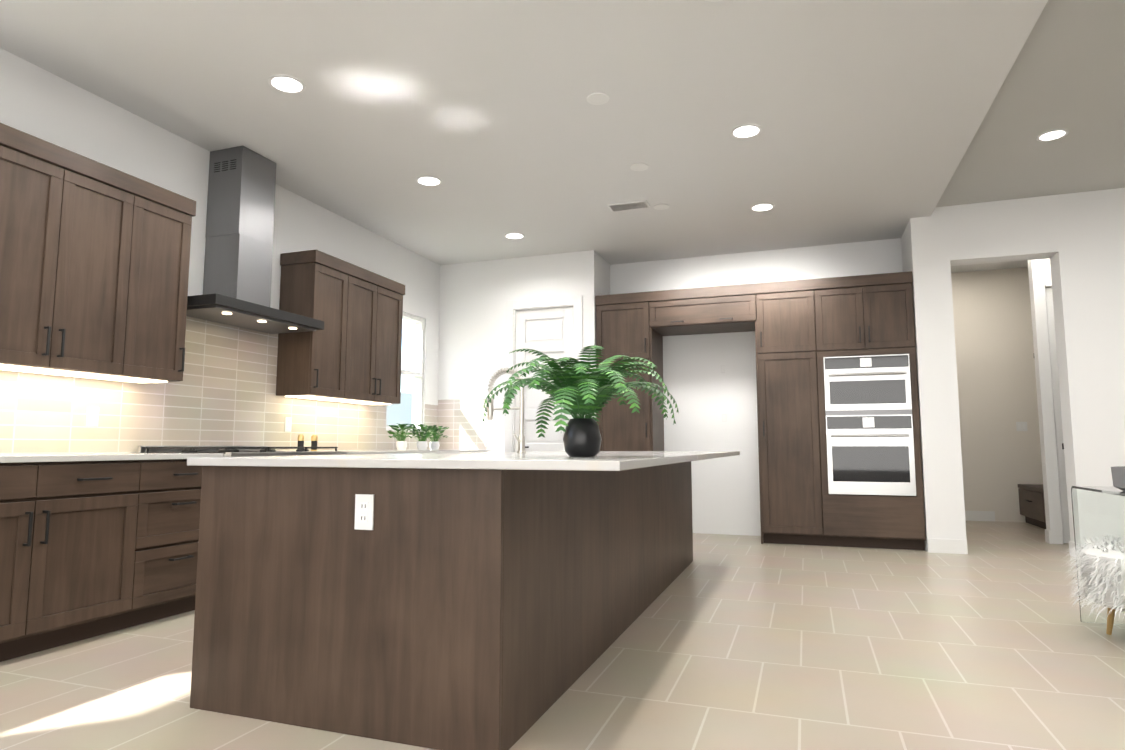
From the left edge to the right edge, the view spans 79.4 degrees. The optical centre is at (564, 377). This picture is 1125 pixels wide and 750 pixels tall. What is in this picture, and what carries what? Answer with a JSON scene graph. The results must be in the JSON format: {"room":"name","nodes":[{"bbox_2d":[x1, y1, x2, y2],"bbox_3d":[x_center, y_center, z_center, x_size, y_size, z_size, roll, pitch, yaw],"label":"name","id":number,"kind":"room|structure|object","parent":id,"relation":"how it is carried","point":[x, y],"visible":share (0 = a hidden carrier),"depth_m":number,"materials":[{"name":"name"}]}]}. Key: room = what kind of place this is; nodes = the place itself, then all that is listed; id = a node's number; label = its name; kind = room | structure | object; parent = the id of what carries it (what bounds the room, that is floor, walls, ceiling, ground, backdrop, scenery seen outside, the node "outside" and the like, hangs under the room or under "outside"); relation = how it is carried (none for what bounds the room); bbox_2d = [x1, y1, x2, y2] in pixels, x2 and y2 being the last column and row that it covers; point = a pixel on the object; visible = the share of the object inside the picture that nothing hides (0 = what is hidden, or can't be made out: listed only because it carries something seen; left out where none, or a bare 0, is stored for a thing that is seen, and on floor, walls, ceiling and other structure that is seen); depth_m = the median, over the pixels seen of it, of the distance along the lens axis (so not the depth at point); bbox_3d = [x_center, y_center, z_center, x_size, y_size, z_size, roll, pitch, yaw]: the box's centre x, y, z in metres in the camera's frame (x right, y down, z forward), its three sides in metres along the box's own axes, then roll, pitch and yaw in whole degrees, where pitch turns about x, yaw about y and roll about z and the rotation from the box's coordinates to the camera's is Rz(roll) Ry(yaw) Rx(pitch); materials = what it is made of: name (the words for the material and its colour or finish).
{"room":"kitchen","nodes":[
{"label":"kitchen","id":0,"kind":"room"},
{"bbox_2d":[0,48,439,426],"bbox_3d":[-3.304,-0.716,3.097,0.160,3.950,10.930,-2,-6,19],"label":"wall","id":1,"kind":"structure","parent":0,"point":[40,103],"depth_m":4.77,"materials":[{"name":"white paint"}]},
{"bbox_2d":[86,406,98,425],"bbox_3d":[-2.830,0.230,4.064,0.009,0.118,0.072,-2,-6,19],"label":"light switch","id":2,"kind":"object","parent":1,"relation":"attached to","point":[92,415],"visible":1,"depth_m":4.06,"materials":[{"name":"white plastic"}]},
{"bbox_2d":[0,123,195,382],"bbox_3d":[-2.752,-0.612,3.817,0.384,1.183,1.234,-2,-6,19],"label":"upper cabinet","id":3,"kind":"object","parent":1,"relation":"attached to","point":[94,265],"visible":1,"depth_m":3.74,"materials":[{"name":"brown wood"}]},
{"bbox_2d":[0,316,486,453],"bbox_3d":[-2.390,-0.036,4.419,0.640,1.040,7.250,-2,-6,19],"label":"tile backsplash","id":4,"kind":"structure","parent":1,"relation":"attached to","point":[223,393],"depth_m":4.86,"materials":[{"name":"beige tile"}]},
{"bbox_2d":[186,146,323,333],"bbox_3d":[-2.295,-1.024,4.959,0.514,1.258,1.040,-2,-6,19],"label":"range hood","id":5,"kind":"object","parent":1,"relation":"attached to","point":[239,239],"visible":0.96,"depth_m":4.87,"materials":[{"name":"silver metal"}]},
{"bbox_2d":[285,417,291,431],"bbox_3d":[-2.282,0.385,5.602,0.008,0.118,0.072,-2,-6,19],"label":"outlet","id":6,"kind":"object","parent":1,"relation":"attached to","point":[288,423],"visible":1,"depth_m":5.60,"materials":[{"name":"white plastic"}]},
{"bbox_2d":[276,250,355,401],"bbox_3d":[-2.096,-0.425,5.719,0.345,1.175,0.491,-2,-6,19],"label":"upper cabinet","id":7,"kind":"object","parent":1,"relation":"attached to","point":[351,352],"depth_m":5.55,"materials":[{"name":"brown wood"}]},
{"bbox_2d":[345,266,403,404],"bbox_3d":[-1.903,-0.371,6.259,0.345,1.175,0.917,-2,-6,19],"label":"upper cabinet","id":8,"kind":"object","parent":1,"relation":"attached to","point":[377,336],"depth_m":6.24,"materials":[{"name":"brown wood"}]},
{"bbox_2d":[386,312,424,431],"bbox_3d":[-1.774,-0.067,7.359,0.110,1.286,0.746,-2,-6,19],"label":"window","id":9,"kind":"structure","parent":1,"relation":"in","point":[417,373],"depth_m":7.66,"materials":[{"name":"white"}]},
{"bbox_2d":[438,250,609,451],"bbox_3d":[-0.467,-0.227,7.966,1.920,3.950,0.650,-2,-6,19],"label":"wall","id":10,"kind":"structure","parent":0,"point":[474,296],"depth_m":7.78,"materials":[{"name":"white paint"}]},
{"bbox_2d":[504,295,582,451],"bbox_3d":[-0.227,0.403,7.487,0.920,2.600,0.068,-2,-6,19],"label":"door frame","id":11,"kind":"structure","parent":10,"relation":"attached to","point":[513,307],"depth_m":7.58,"materials":[{"name":"white wood"}]},
{"bbox_2d":[515,307,572,450],"bbox_3d":[-0.227,0.455,7.480,0.696,2.480,0.092,-2,-6,19],"label":"pantry door","id":12,"kind":"structure","parent":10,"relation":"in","point":[549,332],"depth_m":7.56,"materials":[{"name":"white wood"}]},
{"bbox_2d":[0,0,1047,264],"bbox_3d":[-0.748,-2.368,2.661,5.380,0.950,11.510,-2,-6,19],"label":"ceiling","id":13,"kind":"structure","parent":0,"point":[868,116],"depth_m":4.25,"materials":[{"name":"white paint"}]},
{"bbox_2d":[268,75,305,93],"bbox_3d":[-1.652,-1.749,4.035,0.210,0.006,0.210,-2,-6,19],"label":"recessed light","id":14,"kind":"object","parent":13,"relation":"in","point":[290,84],"visible":1,"depth_m":4.03,"materials":[{"name":"white"}]},
{"bbox_2d":[416,176,441,185],"bbox_3d":[-1.101,-1.601,5.509,0.210,0.006,0.210,-2,-6,19],"label":"recessed light","id":15,"kind":"object","parent":13,"relation":"in","point":[429,181],"visible":1,"depth_m":5.50,"materials":[{"name":"white"}]},
{"bbox_2d":[504,233,524,238],"bbox_3d":[-0.509,-1.457,6.947,0.210,0.006,0.210,-2,-6,19],"label":"recessed light","id":16,"kind":"object","parent":13,"relation":"in","point":[514,235],"visible":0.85,"depth_m":6.93,"materials":[{"name":"white"}]},
{"bbox_2d":[587,93,608,104],"bbox_3d":[0.209,-1.732,4.203,0.140,0.006,0.140,-2,-6,19],"label":"ceiling detector","id":17,"kind":"object","parent":13,"relation":"attached to","point":[598,98],"visible":1,"depth_m":4.20,"materials":[{"name":"white plastic"}]},
{"bbox_2d":[607,200,649,211],"bbox_3d":[0.578,-1.540,6.067,0.360,0.016,0.160,-2,-6,19],"label":"ceiling vent","id":18,"kind":"object","parent":13,"relation":"in","point":[629,205],"visible":1,"depth_m":6.04,"materials":[{"name":"white metal"}]},
{"bbox_2d":[630,163,647,170],"bbox_3d":[0.581,-1.629,5.233,0.140,0.006,0.140,-2,-6,19],"label":"ceiling detector","id":19,"kind":"object","parent":13,"relation":"attached to","point":[639,167],"visible":1,"depth_m":5.23,"materials":[{"name":"white plastic"}]},
{"bbox_2d":[654,204,668,209],"bbox_3d":[0.876,-1.542,6.100,0.140,0.006,0.140,-2,-6,19],"label":"ceiling detector","id":20,"kind":"object","parent":13,"relation":"attached to","point":[661,206],"visible":1,"depth_m":6.09,"materials":[{"name":"white plastic"}]},
{"bbox_2d":[730,124,761,138],"bbox_3d":[1.247,-1.689,4.639,0.210,0.006,0.210,-2,-6,19],"label":"recessed light","id":21,"kind":"object","parent":13,"relation":"in","point":[745,131],"visible":1,"depth_m":4.64,"materials":[{"name":"white"}]},
{"bbox_2d":[750,203,774,211],"bbox_3d":[1.791,-1.540,6.115,0.210,0.006,0.210,-2,-6,19],"label":"recessed light","id":22,"kind":"object","parent":13,"relation":"in","point":[761,207],"visible":1,"depth_m":6.11,"materials":[{"name":"white"}]},
{"bbox_2d":[0,521,1124,749],"bbox_3d":[3.017,1.291,2.921,12.300,0.080,15.200,-2,-6,19],"label":"floor","id":23,"kind":"structure","parent":0,"point":[990,641],"depth_m":2.88,"materials":[{"name":"tile"}]},
{"bbox_2d":[0,460,143,661],"bbox_3d":[-2.752,0.832,3.143,0.735,0.880,1.070,-2,-6,19],"label":"base cabinet","id":24,"kind":"object","parent":23,"relation":"on","point":[89,549],"depth_m":3.21,"materials":[{"name":"brown wood"}]},
{"bbox_2d":[136,459,201,624],"bbox_3d":[-2.497,0.904,3.861,0.735,0.880,0.591,-2,-6,19],"label":"base cabinet","id":25,"kind":"object","parent":23,"relation":"on","point":[169,532],"depth_m":3.72,"materials":[{"name":"brown wood"}]},
{"bbox_2d":[137,446,346,456],"bbox_3d":[-2.148,0.605,4.669,0.815,0.275,1.092,-2,-6,19],"label":"cooktop","id":26,"kind":"object","parent":25,"relation":"on","point":[235,451],"visible":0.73,"depth_m":4.43,"materials":[{"name":"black metal"}]},
{"bbox_2d":[0,450,495,462],"bbox_3d":[-2.334,0.494,4.343,0.749,0.030,7.244,-2,-6,19],"label":"countertop","id":27,"kind":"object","parent":25,"relation":"on","point":[23,458],"visible":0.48,"depth_m":3.52,"materials":[{"name":"stone"}]},
{"bbox_2d":[297,434,304,446],"bbox_3d":[-2.127,0.524,5.469,0.052,0.135,0.052,-2,-6,19],"label":"grinder","id":28,"kind":"object","parent":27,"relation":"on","point":[300,440],"visible":0.62,"depth_m":5.45,"materials":[{"name":"gold metal"}]},
{"bbox_2d":[311,435,317,450],"bbox_3d":[-2.074,0.539,5.619,0.052,0.135,0.052,-2,-6,19],"label":"grinder","id":29,"kind":"object","parent":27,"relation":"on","point":[314,439],"visible":1,"depth_m":5.60,"materials":[{"name":"gold metal"}]},
{"bbox_2d":[388,423,414,449],"bbox_3d":[-1.596,0.576,6.662,0.305,0.270,0.323,-2,-6,19],"label":"herb pot","id":30,"kind":"object","parent":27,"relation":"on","point":[401,443],"visible":1,"depth_m":6.64,"materials":[{"name":"white"}]},
{"bbox_2d":[409,424,437,449],"bbox_3d":[-1.442,0.606,6.960,0.305,0.269,0.321,-2,-6,19],"label":"herb pot","id":31,"kind":"object","parent":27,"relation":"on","point":[421,443],"visible":0.98,"depth_m":6.92,"materials":[{"name":"white"}]},
{"bbox_2d":[424,425,449,449],"bbox_3d":[-1.386,0.639,7.273,0.317,0.265,0.316,-2,-6,19],"label":"herb pot","id":32,"kind":"object","parent":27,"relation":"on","point":[434,445],"visible":0.79,"depth_m":7.23,"materials":[{"name":"white"}]},
{"bbox_2d":[190,461,692,749],"bbox_3d":[-0.167,0.929,4.107,1.283,0.879,3.810,-2,-6,19],"label":"kitchen island","id":33,"kind":"object","parent":23,"relation":"on","point":[465,609],"visible":0.81,"depth_m":2.34,"materials":[{"name":"brown wood"}]},
{"bbox_2d":[354,494,373,529],"bbox_3d":[-0.679,0.455,2.300,0.072,0.118,0.008,-2,-6,19],"label":"outlet","id":34,"kind":"object","parent":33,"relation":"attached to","point":[364,511],"visible":1,"depth_m":2.30,"materials":[{"name":"white plastic"}]},
{"bbox_2d":[187,451,739,470],"bbox_3d":[0.020,0.469,4.087,1.680,0.030,3.880,-2,-6,19],"label":"island countertop","id":35,"kind":"structure","parent":33,"relation":"on","point":[599,461],"depth_m":2.36,"materials":[{"name":"stone"}]},
{"bbox_2d":[487,368,525,452],"bbox_3d":[-0.365,0.192,4.110,0.259,0.524,0.131,-2,-6,19],"label":"island faucet","id":36,"kind":"object","parent":35,"relation":"on","point":[520,438],"visible":0.88,"depth_m":4.12,"materials":[{"name":"silver metal"}]},
{"bbox_2d":[482,345,678,456],"bbox_3d":[0.062,0.102,2.740,0.769,0.430,0.763,-2,-6,19],"label":"fern plant","id":37,"kind":"object","parent":35,"relation":"on","point":[579,388],"visible":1,"depth_m":2.67,"materials":[{"name":"green plant"}]},
{"bbox_2d":[595,271,925,549],"bbox_3d":[1.909,0.364,7.049,3.118,2.590,0.659,-2,-6,19],"label":"tall cabinet","id":38,"kind":"object","parent":23,"relation":"on","point":[801,328],"visible":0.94,"depth_m":6.63,"materials":[{"name":"brown wood"}]},
{"bbox_2d":[823,354,915,495],"bbox_3d":[2.863,0.436,6.367,0.748,1.310,0.086,-2,-6,19],"label":"wall ovens","id":39,"kind":"object","parent":38,"relation":"in","point":[869,427],"visible":1,"depth_m":6.37,"materials":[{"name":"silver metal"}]},
{"bbox_2d":[1018,484,1045,528],"bbox_3d":[5.706,1.476,7.540,0.702,0.475,1.895,-2,-6,19],"label":"cabinet","id":40,"kind":"object","parent":23,"relation":"on","point":[1031,504],"visible":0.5,"depth_m":8.04,"materials":[{"name":"brown wood"}]},
{"bbox_2d":[1063,533,1124,634],"bbox_3d":[2.843,1.012,3.309,0.670,0.554,0.673,-2,-6,19],"label":"stool","id":41,"kind":"object","parent":23,"relation":"on","point":[1101,568],"visible":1,"depth_m":3.29,"materials":[{"name":"white"}]},
{"bbox_2d":[1071,486,1124,624],"bbox_3d":[2.845,0.896,3.075,0.500,0.732,1.200,-2,-6,19],"label":"table","id":42,"kind":"object","parent":23,"relation":"on","point":[1098,511],"visible":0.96,"depth_m":3.68,"materials":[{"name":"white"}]},
{"bbox_2d":[1111,466,1124,490],"bbox_3d":[2.878,0.453,3.182,0.480,0.169,0.480,-2,-6,19],"label":"bowl","id":43,"kind":"object","parent":42,"relation":"on","point":[1118,475],"visible":1,"depth_m":3.24,"materials":[{"name":"grey"}]},
{"bbox_2d":[610,238,902,535],"bbox_3d":[2.048,-0.274,7.506,3.130,3.950,0.160,-2,-6,19],"label":"wall","id":44,"kind":"structure","parent":0,"point":[704,392],"depth_m":7.46,"materials":[{"name":"white paint"}]},
{"bbox_2d":[901,231,904,271],"bbox_3d":[3.602,-0.350,6.742,0.312,3.950,0.570,-2,-6,19],"label":"wall","id":45,"kind":"structure","parent":0,"point":[903,236],"depth_m":6.90,"materials":[{"name":"white paint"}]},
{"bbox_2d":[951,259,1062,543],"bbox_3d":[5.029,0.026,7.492,2.160,3.350,3.020,-2,-6,19],"label":"wall","id":46,"kind":"structure","parent":0,"point":[1004,378],"depth_m":8.70,"materials":[{"name":"white paint"}]},
{"bbox_2d":[965,511,994,521],"bbox_3d":[5.039,1.774,8.754,0.918,0.125,0.014,-2,-6,19],"label":"baseboard","id":47,"kind":"structure","parent":46,"relation":"attached to","point":[969,515],"depth_m":8.65,"materials":[{"name":"white wood"}]},
{"bbox_2d":[1016,422,1027,430],"bbox_3d":[5.811,0.615,8.598,0.118,0.118,0.009,-2,-6,19],"label":"switch","id":48,"kind":"object","parent":46,"relation":"attached to","point":[1021,426],"visible":1,"depth_m":8.60,"materials":[{"name":"white plastic"}]},
{"bbox_2d":[1044,279,1051,285],"bbox_3d":[5.237,0.298,6.593,0.790,2.630,0.014,-2,-6,19],"label":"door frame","id":49,"kind":"structure","parent":46,"relation":"attached to","point":[1048,282],"depth_m":6.84,"materials":[{"name":"white"}]},
{"bbox_2d":[1045,288,1070,542],"bbox_3d":[5.212,0.338,6.625,0.700,2.542,0.085,-2,-6,19],"label":"door","id":50,"kind":"structure","parent":46,"relation":"in","point":[1058,419],"depth_m":6.74,"materials":[{"name":"white wood"}]},
{"bbox_2d":[905,188,1124,551],"bbox_3d":[6.603,-0.500,5.252,6.970,3.950,0.230,-2,-6,19],"label":"wall","id":51,"kind":"structure","parent":0,"point":[1077,239],"depth_m":6.04,"materials":[{"name":"white paint"}]},
{"bbox_2d":[927,538,967,553],"bbox_3d":[3.424,1.503,6.051,0.312,0.125,0.014,-2,-6,19],"label":"baseboard","id":52,"kind":"structure","parent":51,"relation":"attached to","point":[952,546],"depth_m":6.04,"materials":[{"name":"white"}]},
{"bbox_2d":[936,0,1124,206],"bbox_3d":[4.896,-2.638,0.369,6.800,0.870,10.930,-2,-6,19],"label":"ceiling","id":53,"kind":"structure","parent":0,"point":[1067,71],"depth_m":4.61,"materials":[{"name":"grey paint"}]},
{"bbox_2d":[1036,129,1068,141],"bbox_3d":[3.513,-1.746,4.872,0.190,0.006,0.190,-2,-6,19],"label":"recessed light","id":54,"kind":"object","parent":53,"relation":"in","point":[1051,135],"visible":1,"depth_m":4.87,"materials":[{"name":"white"}]},
{"label":"outside","id":55,"kind":"structure","parent":0,"visible":0},
{"bbox_2d":[386,392,412,426],"bbox_3d":[-15.300,1.117,10.100,27.210,2.300,50.000,-2,-6,19],"label":"ground","id":56,"kind":"structure","parent":55,"point":[401,413],"depth_m":13.25,"materials":[{"name":"white"}]}
]}

